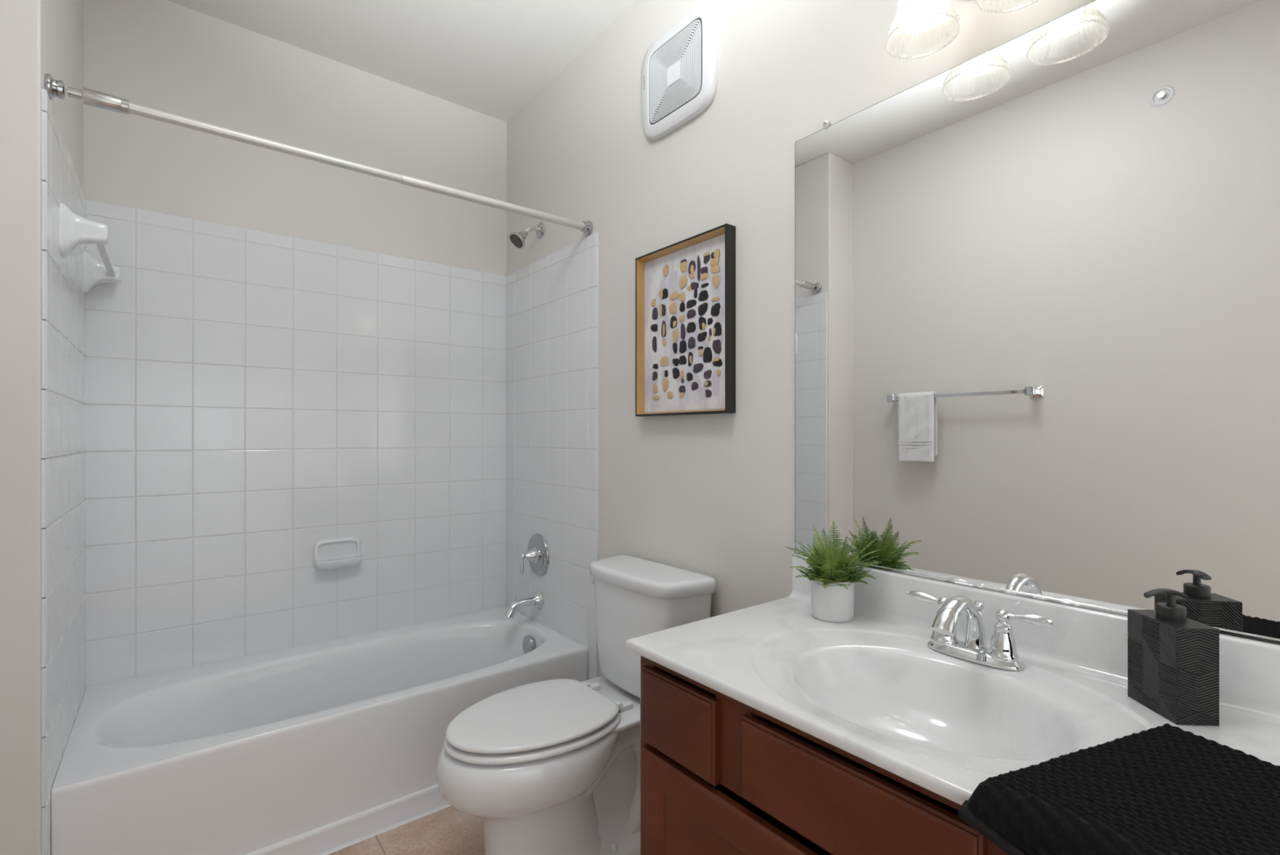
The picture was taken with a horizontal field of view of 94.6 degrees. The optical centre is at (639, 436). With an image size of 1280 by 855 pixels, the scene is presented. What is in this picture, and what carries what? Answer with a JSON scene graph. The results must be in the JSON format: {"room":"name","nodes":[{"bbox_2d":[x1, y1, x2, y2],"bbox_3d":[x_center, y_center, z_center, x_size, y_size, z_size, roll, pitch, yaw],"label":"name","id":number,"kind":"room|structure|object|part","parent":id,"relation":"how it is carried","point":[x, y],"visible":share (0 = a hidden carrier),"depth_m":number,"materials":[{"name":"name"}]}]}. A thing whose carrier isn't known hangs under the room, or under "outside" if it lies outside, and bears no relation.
{"room":"bathroom","nodes":[
{"label":"bathroom","id":0,"kind":"room"},
{"bbox_2d":[0,0,86,854],"bbox_3d":[-1.685,-0.156,1.507,0.332,2.712,0.792,0,0,-38],"label":"wall","id":1,"kind":"structure","parent":0,"point":[43,299],"depth_m":1.29,"materials":[{"name":"white paint"}]},
{"bbox_3d":[-1.562,0.215,1.612,0.009,1.970,0.781,0,0,-38],"label":"tile panel","id":2,"kind":"part","parent":1,"relation":"part of","materials":[{"name":"white tile"}]},
{"bbox_2d":[59,202,121,293],"bbox_3d":[-1.575,-0.520,1.706,0.088,0.132,0.570,0,0,-38],"label":"towel bar","id":3,"kind":"object","parent":1,"relation":"attached to","point":[75,230],"visible":1,"depth_m":1.52,"materials":[{"name":"white ceramic"}]},
{"bbox_3d":[-1.422,-0.520,1.514,0.088,0.132,0.080,0,0,-38],"label":"post","id":4,"kind":"part","parent":3,"relation":"part of","materials":[{"name":"white ceramic"}]},
{"bbox_3d":[-1.727,-0.520,1.898,0.088,0.132,0.080,0,0,-38],"label":"post","id":5,"kind":"part","parent":3,"relation":"part of","materials":[{"name":"white ceramic"}]},
{"bbox_2d":[44,73,592,235],"bbox_3d":[-0.778,-0.803,1.814,1.485,0.055,0.055,0,0,-38],"label":"shower rod","id":6,"kind":"object","parent":1,"relation":"attached to","point":[55,88],"visible":0.97,"depth_m":1.63,"materials":[{"name":"silver metal"}]},
{"bbox_2d":[83,0,506,686],"bbox_3d":[-1.371,-0.156,2.320,1.787,2.832,0.108,0,0,-38],"label":"wall","id":7,"kind":"structure","parent":0,"point":[289,353],"depth_m":2.25,"materials":[{"name":"white tile"}]},
{"bbox_2d":[313,536,362,569],"bbox_3d":[-1.197,0.467,2.349,0.172,0.120,0.064,0,0,-38],"label":"soap dish","id":8,"kind":"object","parent":7,"relation":"attached to","point":[340,552],"visible":1,"depth_m":2.36,"materials":[{"name":"white ceramic"}]},
{"bbox_2d":[166,0,635,122],"bbox_3d":[-0.175,-1.542,0.834,1.961,0.060,3.924,0,0,-38],"label":"ceiling","id":9,"kind":"structure","parent":0,"point":[491,58],"depth_m":2.23,"materials":[{"name":"white paint"}]},
{"bbox_2d":[327,805,640,854],"bbox_3d":[-0.175,1.230,0.834,1.961,0.060,3.924,0,0,-38],"label":"floor","id":10,"kind":"structure","parent":0,"point":[448,830],"depth_m":1.76,"materials":[{"name":"tile"}]},
{"bbox_2d":[51,605,587,854],"bbox_3d":[-0.993,1.005,2.085,1.470,0.390,0.729,0,0,-38],"label":"bathtub","id":11,"kind":"object","parent":10,"relation":"on","point":[326,747],"visible":0.88,"depth_m":1.79,"materials":[{"name":"white ceramic"}]},
{"bbox_2d":[436,554,715,854],"bbox_3d":[-0.195,0.812,1.667,0.733,0.808,0.461,0,0,-38],"label":"toilet","id":12,"kind":"object","parent":10,"relation":"on","point":[552,766],"visible":0.91,"depth_m":1.60,"materials":[{"name":"white ceramic"}]},
{"bbox_3d":[-0.300,0.756,1.606,0.449,0.018,0.358,0,0,-38],"label":"lid","id":13,"kind":"part","parent":12,"relation":"part of","materials":[{"name":"white plastic"}]},
{"bbox_3d":[-0.299,0.781,1.607,0.459,0.020,0.368,0,0,-38],"label":"seat","id":14,"kind":"part","parent":12,"relation":"part of","materials":[{"name":"white plastic"}]},
{"bbox_3d":[0.015,0.608,1.833,0.186,0.329,0.438,0,0,-38],"label":"tank","id":15,"kind":"part","parent":12,"relation":"part of","materials":[{"name":"white ceramic"}]},
{"bbox_3d":[0.013,0.430,1.831,0.203,0.044,0.461,0,0,-38],"label":"tank lid","id":16,"kind":"part","parent":12,"relation":"part of","materials":[{"name":"white ceramic"}]},
{"bbox_2d":[640,655,1008,854],"bbox_3d":[0.480,0.813,0.984,0.543,0.774,0.906,0,0,-38],"label":"vanity cabinet","id":17,"kind":"object","parent":10,"relation":"on","point":[721,775],"visible":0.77,"depth_m":0.94,"materials":[{"name":"brown wood"}]},
{"bbox_3d":[0.067,0.523,1.083,0.019,0.145,0.197,0,0,-38],"label":"drawer","id":18,"kind":"part","parent":17,"relation":"part of","materials":[{"name":"brown wood"}]},
{"bbox_3d":[0.138,0.841,0.991,0.001,0.341,0.300,0,0,-38],"label":"door panel","id":19,"kind":"part","parent":17,"relation":"part of","materials":[{"name":"brown wood"}]},
{"bbox_3d":[0.139,0.841,0.992,0.019,0.469,0.428,0,0,-38],"label":"door","id":20,"kind":"part","parent":17,"relation":"part of","materials":[{"name":"brown wood"}]},
{"bbox_3d":[0.279,0.518,0.816,0.019,0.132,0.363,0,0,-38],"label":"false drawer","id":21,"kind":"part","parent":17,"relation":"part of","materials":[{"name":"brown wood"}]},
{"bbox_2d":[625,554,1279,804],"bbox_3d":[0.479,0.419,0.982,0.550,0.236,0.944,0,0,-38],"label":"countertop","id":22,"kind":"structure","parent":17,"relation":"on","point":[870,686],"depth_m":1.03,"materials":[{"name":"stone"}]},
{"bbox_2d":[785,520,883,622],"bbox_3d":[0.436,0.299,1.317,0.172,0.212,0.211,0,0,-38],"label":"potted fern","id":23,"kind":"object","parent":22,"relation":"on","point":[832,582],"visible":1,"depth_m":1.29,"materials":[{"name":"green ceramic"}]},
{"bbox_2d":[906,590,1053,670],"bbox_3d":[0.610,0.348,1.102,0.196,0.121,0.193,0,0,2],"label":"faucet","id":24,"kind":"object","parent":22,"relation":"on","point":[1002,652],"visible":1,"depth_m":1.05,"materials":[{"name":"silver metal"}]},
{"bbox_3d":[0.563,0.318,1.171,0.017,0.018,0.070,0,0,-38],"label":"lever","id":25,"kind":"part","parent":24,"relation":"part of","materials":[{"name":"silver metal"}]},
{"bbox_3d":[0.588,0.353,1.139,0.049,0.086,0.049,0,0,-38],"label":"handle post","id":26,"kind":"part","parent":24,"relation":"part of","materials":[{"name":"silver metal"}]},
{"bbox_3d":[0.580,0.343,1.067,0.163,0.112,0.039,0,0,-38],"label":"spout","id":27,"kind":"part","parent":24,"relation":"part of","materials":[{"name":"silver metal"}]},
{"bbox_3d":[0.620,0.400,1.099,0.060,0.016,0.165,0,0,-38],"label":"plate","id":28,"kind":"part","parent":24,"relation":"part of","materials":[{"name":"silver metal"}]},
{"bbox_3d":[0.640,0.353,1.115,0.019,0.086,0.019,0,0,-38],"label":"lift rod","id":29,"kind":"part","parent":24,"relation":"part of","materials":[{"name":"silver metal"}]},
{"bbox_3d":[0.651,0.353,1.058,0.049,0.086,0.049,0,0,-38],"label":"handle post","id":30,"kind":"part","parent":24,"relation":"part of","materials":[{"name":"silver metal"}]},
{"bbox_3d":[0.680,0.318,1.029,0.017,0.018,0.070,0,0,-43],"label":"lever","id":31,"kind":"part","parent":24,"relation":"part of","materials":[{"name":"silver metal"}]},
{"bbox_2d":[957,723,1279,854],"bbox_3d":[0.606,0.460,0.548,0.385,0.163,0.405,0,0,-22],"label":"towel","id":32,"kind":"object","parent":22,"relation":"on","point":[1166,788],"visible":1,"depth_m":0.63,"materials":[{"name":"black fabric"}]},
{"bbox_2d":[1127,587,1219,725],"bbox_3d":[0.784,0.316,0.873,0.060,0.179,0.093,0,0,4],"label":"soap dispenser","id":33,"kind":"object","parent":22,"relation":"on","point":[1173,659],"visible":1,"depth_m":0.84,"materials":[{"name":"black plastic"}]},
{"bbox_2d":[505,0,1094,679],"bbox_3d":[0.551,-0.156,1.409,0.108,2.832,3.924,0,0,-38],"label":"wall","id":34,"kind":"structure","parent":0,"point":[711,495],"depth_m":1.91,"materials":[{"name":"white paint"}]},
{"bbox_2d":[503,591,543,617],"bbox_3d":[-0.503,0.719,2.516,0.167,0.094,0.075,0,0,-38],"label":"tub spout","id":35,"kind":"object","parent":34,"relation":"attached to","point":[536,599],"visible":1,"depth_m":2.51,"materials":[{"name":"silver metal"}]},
{"bbox_3d":[-0.510,0.728,2.510,0.147,0.076,0.047,0,0,-38],"label":"spout","id":36,"kind":"part","parent":35,"relation":"part of","materials":[{"name":"silver metal"}]},
{"bbox_2d":[508,222,545,249],"bbox_3d":[-0.486,-0.865,2.521,0.152,0.138,0.083,0,0,-38],"label":"shower","id":37,"kind":"object","parent":34,"relation":"attached to","point":[517,240],"visible":1,"depth_m":2.51,"materials":[{"name":"silver metal"}]},
{"bbox_3d":[-0.470,-0.885,2.542,0.081,0.054,0.021,0,0,-38],"label":"arm","id":38,"kind":"part","parent":37,"relation":"part of","materials":[{"name":"silver metal"}]},
{"bbox_2d":[520,533,548,576],"bbox_3d":[-0.476,0.514,2.545,0.090,0.181,0.181,0,0,-38],"label":"shower valve","id":39,"kind":"object","parent":34,"relation":"attached to","point":[537,554],"visible":1,"depth_m":2.53,"materials":[{"name":"silver metal"}]},
{"bbox_3d":[-0.501,0.547,2.525,0.026,0.098,0.025,0,0,-38],"label":"lever","id":40,"kind":"part","parent":39,"relation":"part of","materials":[{"name":"silver metal"}]},
{"bbox_3d":[-0.403,0.215,2.531,0.009,1.970,0.781,0,0,-38],"label":"tile panel","id":41,"kind":"part","parent":34,"relation":"part of","materials":[{"name":"white tile"}]},
{"bbox_2d":[642,3,718,140],"bbox_3d":[0.116,-1.140,1.862,0.027,0.324,0.340,0,0,-38],"label":"exhaust fan","id":42,"kind":"object","parent":34,"relation":"attached to","point":[680,70],"visible":1,"depth_m":1.83,"materials":[{"name":"white plastic"}]},
{"bbox_2d":[649,20,701,122],"bbox_3d":[0.109,-1.140,1.856,0.009,0.228,0.241,0,0,-38],"label":"grille","id":43,"kind":"object","parent":42,"relation":"attached to","point":[675,63],"depth_m":1.85,"materials":[{"name":"white plastic"}]},
{"bbox_2d":[635,223,735,416],"bbox_3d":[0.129,-0.334,1.837,0.038,0.534,0.418,0,0,-38],"label":"framed artwork","id":44,"kind":"object","parent":34,"relation":"attached to","point":[685,290],"visible":1,"depth_m":1.83,"materials":[{"name":"paper"}]},
{"bbox_2d":[884,0,1038,59],"bbox_3d":[0.620,-0.878,1.093,0.192,0.220,0.298,0,0,-38],"label":"vanity light","id":45,"kind":"object","parent":34,"relation":"attached to","point":[920,13],"visible":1,"depth_m":1.13,"materials":[{"name":"white glass"}]},
{"bbox_3d":[0.544,-0.839,1.140,0.052,0.082,0.052,0,0,-38],"label":"bulb","id":46,"kind":"part","parent":45,"relation":"part of","materials":[{"name":"white glass"}]},
{"bbox_3d":[0.544,-0.830,1.140,0.131,0.124,0.131,0,0,-38],"label":"lamp shade","id":47,"kind":"part","parent":45,"relation":"part of","materials":[{"name":"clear glass"}]},
{"bbox_3d":[0.648,-0.830,1.009,0.131,0.124,0.131,0,0,-38],"label":"lamp shade","id":48,"kind":"part","parent":45,"relation":"part of","materials":[{"name":"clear glass"}]},
{"bbox_2d":[787,554,1279,724],"bbox_3d":[0.679,0.354,1.139,0.042,0.106,0.938,0,0,-38],"label":"backsplash","id":49,"kind":"structure","parent":34,"relation":"attached to","point":[1089,642],"depth_m":1.05,"materials":[{"name":"stone"}]},
{"bbox_2d":[793,0,1279,644],"bbox_3d":[0.696,-0.236,1.140,0.015,1.073,0.962,0,0,-38],"label":"wall mirror","id":50,"kind":"object","parent":34,"relation":"attached to","point":[1037,277],"visible":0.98,"depth_m":1.06,"materials":[{"name":"clear glass"}]},
{"bbox_2d":[810,574,853,622],"bbox_3d":[0.432,0.361,1.327,0.093,0.088,0.093,0,0,-38],"label":"pot","id":51,"kind":"object","parent":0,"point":[834,602],"depth_m":1.29,"materials":[{"name":"white ceramic"}]},
{"bbox_3d":[0.088,0.595,1.313,0.138,0.044,0.098,0,0,-38],"label":"toilet paper holder","id":52,"kind":"object","parent":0,"visible":0},
{"bbox_2d":[640,693,640,736],"bbox_3d":[0.069,0.614,1.337,0.096,0.142,0.103,0,0,-38],"label":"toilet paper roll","id":53,"kind":"object","parent":52,"relation":"on","point":[640,694],"visible":0.02,"depth_m":1.35,"materials":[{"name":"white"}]}
]}

